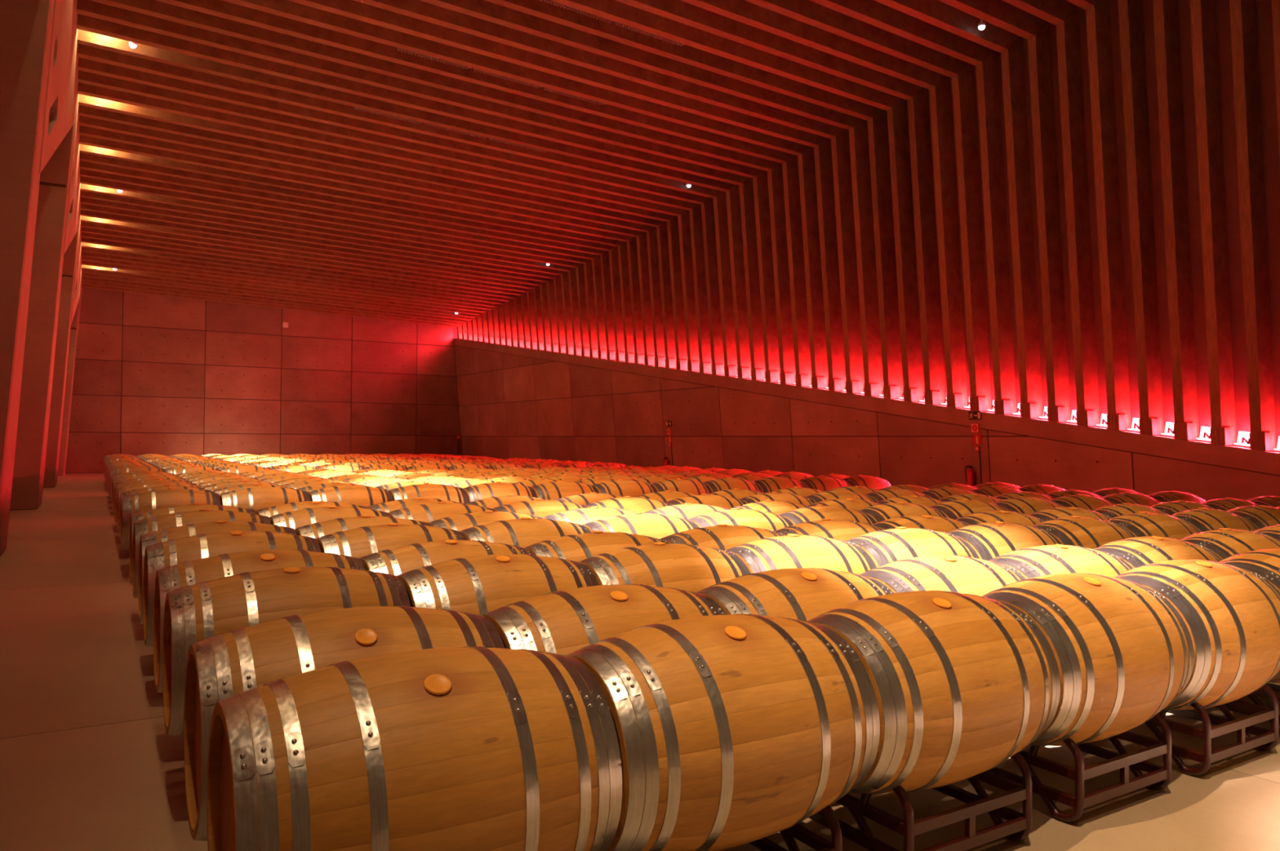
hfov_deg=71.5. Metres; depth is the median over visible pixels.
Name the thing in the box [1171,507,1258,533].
wine barrel
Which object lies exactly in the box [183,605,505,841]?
wine barrel
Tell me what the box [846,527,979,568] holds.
wine barrel
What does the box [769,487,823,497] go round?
wine barrel
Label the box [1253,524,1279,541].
wine barrel
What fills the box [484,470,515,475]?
wine barrel
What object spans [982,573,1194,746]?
wine barrel
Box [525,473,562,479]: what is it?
wine barrel
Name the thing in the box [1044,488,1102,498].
wine barrel
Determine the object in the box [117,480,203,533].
wine barrel
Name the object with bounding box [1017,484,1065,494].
wine barrel
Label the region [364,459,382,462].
wine barrel
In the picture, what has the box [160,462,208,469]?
wine barrel
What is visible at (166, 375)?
wall
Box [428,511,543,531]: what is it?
wine barrel
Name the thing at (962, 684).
wine barrel
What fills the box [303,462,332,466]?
wine barrel
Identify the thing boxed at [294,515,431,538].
wine barrel
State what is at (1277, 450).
light
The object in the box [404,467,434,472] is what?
wine barrel
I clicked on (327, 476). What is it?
wine barrel
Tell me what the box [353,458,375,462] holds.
wine barrel
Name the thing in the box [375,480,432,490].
wine barrel
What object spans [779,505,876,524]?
wine barrel
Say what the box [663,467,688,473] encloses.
wine barrel
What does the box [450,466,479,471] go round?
wine barrel
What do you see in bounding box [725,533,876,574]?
wine barrel
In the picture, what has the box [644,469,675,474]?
wine barrel
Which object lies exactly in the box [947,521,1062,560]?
wine barrel
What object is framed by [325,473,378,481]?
wine barrel
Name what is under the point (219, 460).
wine barrel
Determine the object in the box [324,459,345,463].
wine barrel
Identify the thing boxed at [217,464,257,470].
wine barrel
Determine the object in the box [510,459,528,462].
wine barrel
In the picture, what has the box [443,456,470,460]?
wine barrel
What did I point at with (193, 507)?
wine barrel
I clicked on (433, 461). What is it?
wine barrel
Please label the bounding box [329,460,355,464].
wine barrel
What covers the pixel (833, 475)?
wine barrel
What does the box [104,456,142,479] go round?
wine barrel
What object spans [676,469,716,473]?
wine barrel
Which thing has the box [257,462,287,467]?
wine barrel
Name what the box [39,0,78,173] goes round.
wall
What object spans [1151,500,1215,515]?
wine barrel
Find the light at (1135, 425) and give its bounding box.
[1126,417,1139,432]
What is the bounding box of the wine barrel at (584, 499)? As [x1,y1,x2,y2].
[555,493,623,505]
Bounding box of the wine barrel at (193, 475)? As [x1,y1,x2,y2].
[180,471,243,479]
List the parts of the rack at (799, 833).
rail, rail, rail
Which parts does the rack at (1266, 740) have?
rail, rail, rail, post, rail, rail, rail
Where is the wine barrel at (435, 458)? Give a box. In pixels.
[414,456,444,460]
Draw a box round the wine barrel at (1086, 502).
[1049,494,1114,510]
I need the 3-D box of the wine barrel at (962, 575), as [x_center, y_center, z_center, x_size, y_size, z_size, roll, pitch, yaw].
[1.506,1.016,4.505,0.950,0.717,0.711,1,-1,-32]
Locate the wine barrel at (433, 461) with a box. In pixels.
[420,461,439,463]
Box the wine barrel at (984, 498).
[937,493,1001,503]
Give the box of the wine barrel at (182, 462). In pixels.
[159,462,204,467]
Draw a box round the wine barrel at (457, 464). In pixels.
[442,462,467,466]
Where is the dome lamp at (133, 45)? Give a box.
[128,41,137,48]
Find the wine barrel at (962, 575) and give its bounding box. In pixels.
[859,555,1026,596]
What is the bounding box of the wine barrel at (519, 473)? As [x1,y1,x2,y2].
[500,471,538,477]
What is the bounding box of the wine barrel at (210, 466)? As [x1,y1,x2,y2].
[208,462,248,467]
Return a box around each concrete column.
[0,0,54,555]
[9,82,78,510]
[43,220,79,488]
[57,288,81,475]
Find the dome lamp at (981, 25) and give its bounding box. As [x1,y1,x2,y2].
[977,19,985,30]
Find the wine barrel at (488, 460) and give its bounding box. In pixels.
[475,459,495,462]
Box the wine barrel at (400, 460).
[387,458,409,462]
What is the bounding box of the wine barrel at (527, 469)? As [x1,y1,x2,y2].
[511,467,544,472]
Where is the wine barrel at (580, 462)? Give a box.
[569,461,589,463]
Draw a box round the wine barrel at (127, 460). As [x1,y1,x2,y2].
[106,459,151,486]
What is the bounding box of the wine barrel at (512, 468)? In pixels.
[497,466,524,471]
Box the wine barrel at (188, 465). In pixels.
[164,464,214,471]
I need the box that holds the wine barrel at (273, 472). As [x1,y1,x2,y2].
[244,470,298,478]
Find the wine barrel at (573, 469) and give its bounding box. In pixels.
[555,466,586,471]
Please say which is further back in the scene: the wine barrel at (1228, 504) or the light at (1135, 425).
the light at (1135, 425)
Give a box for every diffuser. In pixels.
[1043,406,1047,417]
[1071,409,1076,422]
[1100,413,1106,426]
[1131,417,1139,430]
[1164,422,1174,435]
[1199,426,1210,439]
[1233,443,1249,446]
[1236,431,1249,445]
[1276,435,1279,449]
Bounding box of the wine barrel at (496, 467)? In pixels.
[488,462,526,470]
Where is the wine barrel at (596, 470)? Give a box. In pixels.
[580,468,607,474]
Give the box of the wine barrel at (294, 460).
[278,458,301,462]
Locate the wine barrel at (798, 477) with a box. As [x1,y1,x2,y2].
[777,474,810,480]
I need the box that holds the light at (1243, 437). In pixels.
[1231,431,1249,448]
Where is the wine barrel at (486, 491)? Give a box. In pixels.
[462,481,537,502]
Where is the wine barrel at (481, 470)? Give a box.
[464,468,499,473]
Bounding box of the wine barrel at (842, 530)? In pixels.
[775,519,884,541]
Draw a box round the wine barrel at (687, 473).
[674,471,703,477]
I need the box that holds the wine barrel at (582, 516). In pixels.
[542,506,643,524]
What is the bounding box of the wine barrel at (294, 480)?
[272,476,334,485]
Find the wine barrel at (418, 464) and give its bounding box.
[402,462,426,467]
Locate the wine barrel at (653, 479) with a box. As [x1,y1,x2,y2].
[631,476,671,484]
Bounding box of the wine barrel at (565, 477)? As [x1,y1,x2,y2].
[544,475,589,481]
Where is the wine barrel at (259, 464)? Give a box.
[253,462,284,466]
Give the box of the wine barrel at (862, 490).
[826,485,879,494]
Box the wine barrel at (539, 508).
[492,498,588,517]
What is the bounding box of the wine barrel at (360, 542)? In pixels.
[315,523,466,558]
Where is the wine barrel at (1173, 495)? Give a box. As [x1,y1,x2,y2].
[1148,490,1204,503]
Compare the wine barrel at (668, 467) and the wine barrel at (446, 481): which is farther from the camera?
the wine barrel at (668, 467)
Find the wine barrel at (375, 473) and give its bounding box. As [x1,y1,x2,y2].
[362,469,400,475]
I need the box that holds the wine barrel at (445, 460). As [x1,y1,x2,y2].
[435,459,450,462]
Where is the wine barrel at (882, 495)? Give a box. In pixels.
[866,488,930,502]
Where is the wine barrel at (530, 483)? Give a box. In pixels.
[512,478,558,487]
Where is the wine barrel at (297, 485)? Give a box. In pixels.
[281,478,348,489]
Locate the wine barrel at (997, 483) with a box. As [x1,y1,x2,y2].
[973,481,1020,488]
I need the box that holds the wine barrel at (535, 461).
[524,460,543,462]
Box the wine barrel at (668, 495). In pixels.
[635,490,697,502]
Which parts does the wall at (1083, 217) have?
panel, panel, panel, panel, panel, panel, panel, panel, panel, panel, panel, panel, panel, panel, panel, panel, panel, panel, panel, panel, panel, panel, panel, panel, panel, panel, panel, panel, panel, panel, panel, panel, panel, panel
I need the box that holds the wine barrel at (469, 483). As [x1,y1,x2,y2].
[447,479,496,488]
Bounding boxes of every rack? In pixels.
[749,804,842,850]
[808,752,1032,850]
[987,713,1172,822]
[1144,684,1279,776]
[1214,682,1279,734]
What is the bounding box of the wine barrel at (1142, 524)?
[1106,511,1200,540]
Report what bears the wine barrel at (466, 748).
on the rack
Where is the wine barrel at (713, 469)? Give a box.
[702,467,727,472]
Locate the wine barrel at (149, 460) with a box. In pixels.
[145,457,182,462]
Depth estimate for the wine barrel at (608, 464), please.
22.84 m
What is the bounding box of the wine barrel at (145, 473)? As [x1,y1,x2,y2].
[112,471,180,512]
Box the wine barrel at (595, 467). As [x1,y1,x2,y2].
[582,466,604,470]
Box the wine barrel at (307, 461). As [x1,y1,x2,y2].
[290,460,315,465]
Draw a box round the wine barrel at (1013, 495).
[994,491,1054,500]
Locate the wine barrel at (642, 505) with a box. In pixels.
[584,496,671,513]
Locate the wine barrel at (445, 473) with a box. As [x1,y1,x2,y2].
[431,470,467,475]
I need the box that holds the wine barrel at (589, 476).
[577,472,611,479]
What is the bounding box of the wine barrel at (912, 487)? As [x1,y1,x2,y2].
[879,484,930,492]
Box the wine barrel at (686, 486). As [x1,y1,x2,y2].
[651,478,711,495]
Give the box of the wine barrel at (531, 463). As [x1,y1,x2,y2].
[517,462,538,466]
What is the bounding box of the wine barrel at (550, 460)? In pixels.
[542,459,559,462]
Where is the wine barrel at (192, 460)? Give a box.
[183,457,217,462]
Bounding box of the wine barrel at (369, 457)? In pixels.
[354,456,384,460]
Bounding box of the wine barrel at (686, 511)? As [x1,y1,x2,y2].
[643,503,730,519]
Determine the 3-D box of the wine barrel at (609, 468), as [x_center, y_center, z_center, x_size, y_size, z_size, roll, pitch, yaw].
[-0.623,1.248,19.093,0.950,0.723,0.710,1,-1,-32]
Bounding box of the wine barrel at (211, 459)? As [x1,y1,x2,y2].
[192,458,226,462]
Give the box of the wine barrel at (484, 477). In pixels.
[467,474,509,480]
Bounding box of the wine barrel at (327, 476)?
[317,471,362,479]
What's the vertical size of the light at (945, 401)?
0.329 m
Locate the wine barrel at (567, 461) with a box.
[555,460,574,462]
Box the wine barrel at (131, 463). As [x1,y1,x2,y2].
[107,462,158,493]
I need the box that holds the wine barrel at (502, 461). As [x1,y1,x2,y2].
[490,460,510,463]
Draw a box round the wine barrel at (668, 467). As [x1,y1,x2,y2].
[656,465,678,469]
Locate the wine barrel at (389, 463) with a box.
[382,461,403,464]
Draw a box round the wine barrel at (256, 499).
[219,485,311,511]
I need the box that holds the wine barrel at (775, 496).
[740,492,815,506]
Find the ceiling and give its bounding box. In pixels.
[76,0,1098,328]
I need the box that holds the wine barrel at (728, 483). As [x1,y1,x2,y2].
[702,477,762,493]
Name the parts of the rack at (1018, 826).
rail, rail, post, rail, rail, rail, rail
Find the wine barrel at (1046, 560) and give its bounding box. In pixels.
[989,544,1133,579]
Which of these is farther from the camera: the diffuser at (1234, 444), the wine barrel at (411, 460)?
the wine barrel at (411, 460)
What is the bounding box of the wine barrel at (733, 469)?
[716,468,750,473]
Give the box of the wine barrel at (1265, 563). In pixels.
[1218,548,1279,683]
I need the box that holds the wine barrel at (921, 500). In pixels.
[876,495,943,506]
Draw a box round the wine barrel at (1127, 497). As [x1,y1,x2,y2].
[1102,492,1162,506]
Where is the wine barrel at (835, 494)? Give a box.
[806,489,877,502]
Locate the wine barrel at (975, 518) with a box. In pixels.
[955,511,1044,526]
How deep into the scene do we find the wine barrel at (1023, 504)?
9.30 m
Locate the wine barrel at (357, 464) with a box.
[347,462,373,466]
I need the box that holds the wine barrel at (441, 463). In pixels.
[429,462,453,465]
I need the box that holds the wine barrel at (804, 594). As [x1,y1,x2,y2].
[696,568,893,621]
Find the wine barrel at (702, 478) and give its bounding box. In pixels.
[685,475,720,482]
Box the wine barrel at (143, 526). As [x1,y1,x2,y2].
[132,509,271,598]
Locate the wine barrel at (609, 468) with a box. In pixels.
[598,466,627,471]
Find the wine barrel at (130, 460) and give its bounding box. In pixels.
[106,460,152,479]
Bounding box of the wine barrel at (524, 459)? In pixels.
[515,457,533,461]
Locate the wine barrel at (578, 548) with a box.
[524,530,669,562]
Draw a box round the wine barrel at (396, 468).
[364,464,408,471]
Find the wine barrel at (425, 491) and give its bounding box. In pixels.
[389,483,469,503]
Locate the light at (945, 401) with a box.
[940,394,946,406]
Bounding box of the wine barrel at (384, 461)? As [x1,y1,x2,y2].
[370,460,393,463]
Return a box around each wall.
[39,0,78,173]
[63,93,80,254]
[65,287,462,473]
[70,215,82,325]
[77,284,82,333]
[453,0,1279,501]
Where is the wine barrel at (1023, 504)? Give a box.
[994,496,1062,515]
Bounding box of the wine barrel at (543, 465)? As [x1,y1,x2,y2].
[524,462,561,469]
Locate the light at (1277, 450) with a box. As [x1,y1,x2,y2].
[1271,435,1279,452]
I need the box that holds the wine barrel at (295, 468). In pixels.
[271,464,318,473]
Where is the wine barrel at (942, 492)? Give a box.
[920,486,977,499]
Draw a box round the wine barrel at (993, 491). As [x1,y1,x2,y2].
[971,484,1022,497]
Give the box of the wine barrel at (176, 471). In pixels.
[166,465,219,475]
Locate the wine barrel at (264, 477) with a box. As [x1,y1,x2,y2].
[253,472,312,479]
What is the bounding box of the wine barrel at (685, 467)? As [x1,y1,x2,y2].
[670,466,702,470]
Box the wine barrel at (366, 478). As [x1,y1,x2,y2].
[343,475,397,484]
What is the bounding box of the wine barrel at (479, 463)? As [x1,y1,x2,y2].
[467,461,490,465]
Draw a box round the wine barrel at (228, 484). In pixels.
[203,480,281,491]
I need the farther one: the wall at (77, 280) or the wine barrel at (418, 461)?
the wall at (77, 280)
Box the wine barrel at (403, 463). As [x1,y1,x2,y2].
[389,462,414,466]
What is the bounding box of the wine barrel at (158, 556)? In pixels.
[142,530,320,647]
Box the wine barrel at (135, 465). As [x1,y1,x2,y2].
[109,465,163,479]
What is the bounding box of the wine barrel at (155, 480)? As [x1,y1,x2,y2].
[116,479,197,528]
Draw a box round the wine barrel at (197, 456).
[182,456,213,460]
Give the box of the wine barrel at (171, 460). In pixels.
[151,459,192,464]
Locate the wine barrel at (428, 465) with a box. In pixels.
[408,463,450,471]
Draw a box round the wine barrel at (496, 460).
[484,457,502,461]
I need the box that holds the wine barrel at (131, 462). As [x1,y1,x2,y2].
[106,461,154,490]
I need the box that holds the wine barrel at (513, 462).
[501,461,524,464]
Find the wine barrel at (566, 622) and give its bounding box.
[481,584,726,655]
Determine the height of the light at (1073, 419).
0.329 m
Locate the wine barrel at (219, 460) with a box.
[199,460,235,464]
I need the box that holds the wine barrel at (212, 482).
[197,477,271,488]
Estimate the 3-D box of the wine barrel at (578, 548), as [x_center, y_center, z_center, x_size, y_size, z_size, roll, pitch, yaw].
[-0.268,1.020,5.540,0.950,0.719,0.711,1,-1,-32]
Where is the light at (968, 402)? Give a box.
[963,397,969,409]
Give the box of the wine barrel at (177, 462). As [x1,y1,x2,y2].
[155,461,201,466]
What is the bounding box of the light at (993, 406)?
[986,400,995,413]
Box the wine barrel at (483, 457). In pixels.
[471,456,494,459]
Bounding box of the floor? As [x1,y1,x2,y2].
[0,473,1279,850]
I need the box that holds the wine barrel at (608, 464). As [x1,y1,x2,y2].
[594,462,627,467]
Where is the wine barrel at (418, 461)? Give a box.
[406,460,431,463]
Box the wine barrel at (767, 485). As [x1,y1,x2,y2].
[753,476,807,493]
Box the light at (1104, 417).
[1094,413,1106,428]
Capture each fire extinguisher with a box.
[663,457,670,466]
[964,465,975,486]
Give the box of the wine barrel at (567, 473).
[550,471,588,476]
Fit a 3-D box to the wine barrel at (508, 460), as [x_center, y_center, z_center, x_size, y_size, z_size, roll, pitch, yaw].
[-3.842,1.344,26.190,0.950,0.722,0.706,1,-1,-32]
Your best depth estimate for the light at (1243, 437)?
15.85 m
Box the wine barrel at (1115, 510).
[1092,502,1168,518]
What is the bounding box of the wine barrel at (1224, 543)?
[1180,528,1279,560]
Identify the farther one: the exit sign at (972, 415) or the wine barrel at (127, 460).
the wine barrel at (127, 460)
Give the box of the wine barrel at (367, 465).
[358,463,389,467]
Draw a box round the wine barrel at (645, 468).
[638,466,666,470]
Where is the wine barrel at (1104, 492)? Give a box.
[1091,487,1142,497]
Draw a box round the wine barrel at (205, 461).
[195,459,231,464]
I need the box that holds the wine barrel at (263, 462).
[247,461,279,465]
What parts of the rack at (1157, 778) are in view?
rail, rail, rail, post, rail, rail, rail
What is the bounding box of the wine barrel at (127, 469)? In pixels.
[109,466,166,500]
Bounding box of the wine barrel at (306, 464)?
[297,462,322,466]
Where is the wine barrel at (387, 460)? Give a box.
[382,457,399,461]
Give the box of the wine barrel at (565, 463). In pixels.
[553,462,573,466]
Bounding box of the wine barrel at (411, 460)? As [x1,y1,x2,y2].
[399,459,417,462]
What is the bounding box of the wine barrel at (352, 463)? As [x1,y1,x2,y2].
[342,461,363,465]
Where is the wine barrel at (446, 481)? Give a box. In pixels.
[422,476,475,485]
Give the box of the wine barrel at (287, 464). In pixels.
[266,463,293,469]
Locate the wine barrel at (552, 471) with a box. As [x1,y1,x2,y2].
[533,469,565,474]
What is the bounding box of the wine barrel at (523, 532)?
[460,517,591,547]
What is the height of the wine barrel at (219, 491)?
0.723 m
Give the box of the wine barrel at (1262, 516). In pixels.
[1226,505,1279,528]
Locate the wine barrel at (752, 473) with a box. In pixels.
[733,471,773,477]
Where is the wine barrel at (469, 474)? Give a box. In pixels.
[446,471,488,478]
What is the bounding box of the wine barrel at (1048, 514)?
[1028,506,1111,521]
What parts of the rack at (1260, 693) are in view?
rail, rail, rail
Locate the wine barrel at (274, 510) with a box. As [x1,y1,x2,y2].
[256,501,368,517]
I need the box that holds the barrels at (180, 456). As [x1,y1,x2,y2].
[102,453,482,475]
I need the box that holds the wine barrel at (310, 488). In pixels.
[297,482,367,492]
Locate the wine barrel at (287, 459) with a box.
[272,458,290,462]
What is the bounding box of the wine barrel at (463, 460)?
[456,458,475,461]
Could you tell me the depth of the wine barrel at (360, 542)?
5.76 m
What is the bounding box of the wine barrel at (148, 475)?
[113,474,186,518]
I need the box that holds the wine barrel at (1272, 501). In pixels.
[1246,495,1279,507]
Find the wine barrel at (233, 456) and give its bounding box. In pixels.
[217,456,243,459]
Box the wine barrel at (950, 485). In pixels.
[928,483,977,490]
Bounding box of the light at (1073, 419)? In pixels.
[1065,409,1076,424]
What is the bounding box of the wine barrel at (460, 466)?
[448,463,489,470]
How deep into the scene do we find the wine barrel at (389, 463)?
22.47 m
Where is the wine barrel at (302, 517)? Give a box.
[269,506,391,528]
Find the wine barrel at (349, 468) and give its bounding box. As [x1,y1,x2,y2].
[318,464,364,472]
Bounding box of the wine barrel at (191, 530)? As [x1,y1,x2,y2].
[137,520,297,624]
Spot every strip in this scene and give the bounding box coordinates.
[354,106,422,124]
[396,47,471,69]
[424,123,487,138]
[473,68,542,88]
[488,137,546,152]
[539,0,612,23]
[543,87,605,105]
[614,22,684,46]
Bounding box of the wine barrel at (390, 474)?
[377,471,413,477]
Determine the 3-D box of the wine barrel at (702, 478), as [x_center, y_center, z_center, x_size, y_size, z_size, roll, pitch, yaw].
[1.019,1.182,14.566,0.950,0.723,0.711,1,-1,-32]
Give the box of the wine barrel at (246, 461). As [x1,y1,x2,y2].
[235,459,266,463]
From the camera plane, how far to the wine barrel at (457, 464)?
21.41 m
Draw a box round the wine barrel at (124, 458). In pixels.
[105,457,144,480]
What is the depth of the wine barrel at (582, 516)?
7.40 m
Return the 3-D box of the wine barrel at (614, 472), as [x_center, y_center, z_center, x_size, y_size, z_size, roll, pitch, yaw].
[-0.502,1.213,17.044,0.950,0.724,0.710,1,-1,-32]
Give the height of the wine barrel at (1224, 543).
0.720 m
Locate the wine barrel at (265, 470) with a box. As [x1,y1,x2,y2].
[239,469,289,475]
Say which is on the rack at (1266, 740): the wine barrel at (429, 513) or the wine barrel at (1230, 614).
the wine barrel at (1230, 614)
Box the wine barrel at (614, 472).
[598,470,632,475]
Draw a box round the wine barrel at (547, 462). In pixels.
[538,461,557,464]
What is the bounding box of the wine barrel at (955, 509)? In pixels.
[929,498,1007,519]
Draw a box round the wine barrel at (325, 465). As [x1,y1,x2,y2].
[312,463,340,468]
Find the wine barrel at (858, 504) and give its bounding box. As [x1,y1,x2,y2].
[807,497,879,511]
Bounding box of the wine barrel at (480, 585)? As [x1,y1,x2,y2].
[396,554,599,615]
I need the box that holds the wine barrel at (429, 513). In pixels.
[387,502,495,523]
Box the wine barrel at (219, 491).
[212,483,295,494]
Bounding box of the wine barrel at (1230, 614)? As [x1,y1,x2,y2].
[1114,560,1279,711]
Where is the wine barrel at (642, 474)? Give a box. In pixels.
[628,471,657,478]
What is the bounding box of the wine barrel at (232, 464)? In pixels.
[210,462,253,468]
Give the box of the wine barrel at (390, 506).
[366,497,461,512]
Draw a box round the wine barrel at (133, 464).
[108,463,159,494]
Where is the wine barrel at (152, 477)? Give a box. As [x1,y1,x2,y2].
[115,475,190,522]
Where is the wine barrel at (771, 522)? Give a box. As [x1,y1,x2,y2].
[687,508,793,531]
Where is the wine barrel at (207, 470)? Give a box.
[177,469,235,476]
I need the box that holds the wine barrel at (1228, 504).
[1200,497,1260,511]
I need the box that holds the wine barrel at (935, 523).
[873,515,969,533]
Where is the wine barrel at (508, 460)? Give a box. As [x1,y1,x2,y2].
[498,458,515,461]
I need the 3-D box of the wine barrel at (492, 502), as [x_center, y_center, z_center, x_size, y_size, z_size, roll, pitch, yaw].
[-1.335,1.073,9.133,0.950,0.719,0.711,1,-1,-32]
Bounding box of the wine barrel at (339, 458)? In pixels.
[326,456,353,460]
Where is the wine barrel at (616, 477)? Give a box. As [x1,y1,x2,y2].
[600,474,639,480]
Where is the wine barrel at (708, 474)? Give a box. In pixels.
[688,472,733,478]
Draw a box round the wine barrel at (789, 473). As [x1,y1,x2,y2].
[773,471,814,477]
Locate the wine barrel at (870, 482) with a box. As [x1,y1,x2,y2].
[841,475,891,489]
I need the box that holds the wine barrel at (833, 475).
[817,473,849,479]
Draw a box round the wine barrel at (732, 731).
[566,613,879,850]
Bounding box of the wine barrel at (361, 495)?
[308,484,393,506]
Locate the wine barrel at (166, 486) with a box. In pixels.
[120,484,212,542]
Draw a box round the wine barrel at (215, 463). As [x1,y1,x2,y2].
[201,461,239,466]
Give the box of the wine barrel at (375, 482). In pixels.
[354,477,408,487]
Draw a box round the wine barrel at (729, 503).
[666,493,746,509]
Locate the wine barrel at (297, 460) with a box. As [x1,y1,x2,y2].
[284,460,306,463]
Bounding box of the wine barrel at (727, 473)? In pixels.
[716,471,743,476]
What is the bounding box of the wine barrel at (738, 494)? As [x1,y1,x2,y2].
[707,488,764,499]
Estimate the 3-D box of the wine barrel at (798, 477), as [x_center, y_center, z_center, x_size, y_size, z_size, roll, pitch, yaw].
[2.672,1.212,15.581,0.950,0.724,0.710,1,-1,-32]
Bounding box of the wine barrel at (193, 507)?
[128,503,256,585]
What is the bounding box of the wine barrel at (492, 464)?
[480,462,502,466]
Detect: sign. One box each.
[665,421,671,426]
[666,428,671,435]
[667,436,672,443]
[968,411,982,420]
[970,423,979,432]
[973,435,982,444]
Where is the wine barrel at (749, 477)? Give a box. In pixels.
[732,475,766,481]
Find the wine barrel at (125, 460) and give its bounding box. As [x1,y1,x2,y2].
[106,459,149,471]
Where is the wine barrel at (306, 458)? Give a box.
[290,456,320,461]
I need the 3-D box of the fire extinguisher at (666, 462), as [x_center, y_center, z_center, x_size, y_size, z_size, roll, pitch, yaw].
[0.907,1.358,30.034,0.241,0.562,0.195,0,-1,12]
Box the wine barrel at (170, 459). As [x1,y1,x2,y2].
[150,458,183,463]
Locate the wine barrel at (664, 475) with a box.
[643,473,688,479]
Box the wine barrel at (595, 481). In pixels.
[576,477,617,485]
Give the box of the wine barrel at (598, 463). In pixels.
[586,462,607,465]
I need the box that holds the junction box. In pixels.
[282,322,288,328]
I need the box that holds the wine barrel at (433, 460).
[424,458,442,462]
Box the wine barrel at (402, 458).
[384,456,414,460]
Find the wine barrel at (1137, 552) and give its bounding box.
[1093,536,1222,568]
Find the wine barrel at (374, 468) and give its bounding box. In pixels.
[351,467,383,473]
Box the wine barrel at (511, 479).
[484,475,535,483]
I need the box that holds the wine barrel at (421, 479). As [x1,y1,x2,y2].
[408,475,449,482]
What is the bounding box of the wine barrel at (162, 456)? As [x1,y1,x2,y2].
[144,456,179,461]
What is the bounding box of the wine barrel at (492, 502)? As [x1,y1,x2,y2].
[464,494,548,508]
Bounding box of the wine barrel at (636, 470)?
[623,468,650,473]
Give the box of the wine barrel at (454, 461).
[444,459,466,463]
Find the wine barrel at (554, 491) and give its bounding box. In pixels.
[530,480,599,500]
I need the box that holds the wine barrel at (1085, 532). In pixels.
[1032,515,1135,549]
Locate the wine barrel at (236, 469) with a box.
[219,465,271,474]
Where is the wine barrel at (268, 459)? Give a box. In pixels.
[257,457,287,461]
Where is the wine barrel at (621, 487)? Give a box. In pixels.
[593,479,657,497]
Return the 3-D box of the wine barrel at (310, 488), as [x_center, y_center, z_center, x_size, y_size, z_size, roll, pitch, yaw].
[-3.941,1.093,11.522,0.950,0.724,0.710,1,-1,-32]
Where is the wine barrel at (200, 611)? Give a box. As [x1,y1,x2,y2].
[162,567,410,737]
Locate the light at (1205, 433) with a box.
[1194,426,1210,443]
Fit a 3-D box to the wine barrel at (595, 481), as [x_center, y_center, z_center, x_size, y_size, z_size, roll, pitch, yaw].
[-0.634,1.152,13.551,0.950,0.724,0.711,1,-1,-32]
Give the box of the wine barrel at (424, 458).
[413,457,431,460]
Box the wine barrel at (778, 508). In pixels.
[730,500,808,515]
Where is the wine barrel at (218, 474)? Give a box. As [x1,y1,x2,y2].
[186,473,252,481]
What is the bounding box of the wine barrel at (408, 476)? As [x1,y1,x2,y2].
[389,472,435,479]
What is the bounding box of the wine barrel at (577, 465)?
[561,462,594,468]
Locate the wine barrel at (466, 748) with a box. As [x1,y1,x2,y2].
[206,646,622,850]
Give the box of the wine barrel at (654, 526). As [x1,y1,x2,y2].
[582,512,698,538]
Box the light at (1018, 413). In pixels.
[1011,403,1020,416]
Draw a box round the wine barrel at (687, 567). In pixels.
[578,542,751,592]
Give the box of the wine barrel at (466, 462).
[454,461,473,463]
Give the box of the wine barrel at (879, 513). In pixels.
[859,502,947,523]
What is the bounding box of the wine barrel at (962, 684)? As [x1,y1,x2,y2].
[806,591,1060,794]
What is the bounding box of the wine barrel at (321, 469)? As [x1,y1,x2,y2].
[296,468,337,475]
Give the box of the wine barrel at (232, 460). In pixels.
[221,457,250,462]
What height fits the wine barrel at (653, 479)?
0.724 m
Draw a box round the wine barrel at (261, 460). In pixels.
[243,460,272,464]
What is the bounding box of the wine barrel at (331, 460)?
[315,458,338,462]
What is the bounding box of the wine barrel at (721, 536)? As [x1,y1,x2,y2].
[659,524,785,551]
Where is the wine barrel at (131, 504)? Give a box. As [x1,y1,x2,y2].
[120,488,221,551]
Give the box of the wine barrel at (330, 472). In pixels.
[303,470,349,476]
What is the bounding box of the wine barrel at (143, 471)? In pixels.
[111,470,176,510]
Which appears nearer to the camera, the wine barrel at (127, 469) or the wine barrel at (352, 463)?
the wine barrel at (127, 469)
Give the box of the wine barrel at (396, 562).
[358,539,533,576]
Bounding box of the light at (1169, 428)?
[1159,422,1174,437]
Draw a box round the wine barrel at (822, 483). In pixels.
[799,475,850,491]
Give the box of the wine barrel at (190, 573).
[153,550,365,693]
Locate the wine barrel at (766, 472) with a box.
[757,470,782,475]
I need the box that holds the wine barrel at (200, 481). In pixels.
[190,475,260,484]
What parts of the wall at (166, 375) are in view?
panel, panel, panel, panel, panel, panel, panel, panel, panel, panel, panel, panel, panel, panel, panel, panel, panel, panel, panel, panel, panel, panel, panel, panel, panel, panel, panel, panel, panel, panel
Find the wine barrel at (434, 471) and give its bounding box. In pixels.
[415,468,451,475]
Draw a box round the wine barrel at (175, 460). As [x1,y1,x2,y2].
[154,460,195,465]
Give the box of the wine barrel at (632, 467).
[619,465,644,470]
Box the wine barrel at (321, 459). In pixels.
[310,458,329,461]
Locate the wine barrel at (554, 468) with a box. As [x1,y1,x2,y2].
[540,466,566,470]
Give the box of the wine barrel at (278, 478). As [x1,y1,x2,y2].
[260,474,320,483]
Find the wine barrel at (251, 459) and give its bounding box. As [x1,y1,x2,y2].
[233,458,253,462]
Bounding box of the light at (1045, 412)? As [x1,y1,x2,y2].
[1037,406,1048,420]
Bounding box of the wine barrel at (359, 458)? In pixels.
[347,457,364,461]
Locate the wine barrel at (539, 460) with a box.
[528,458,546,461]

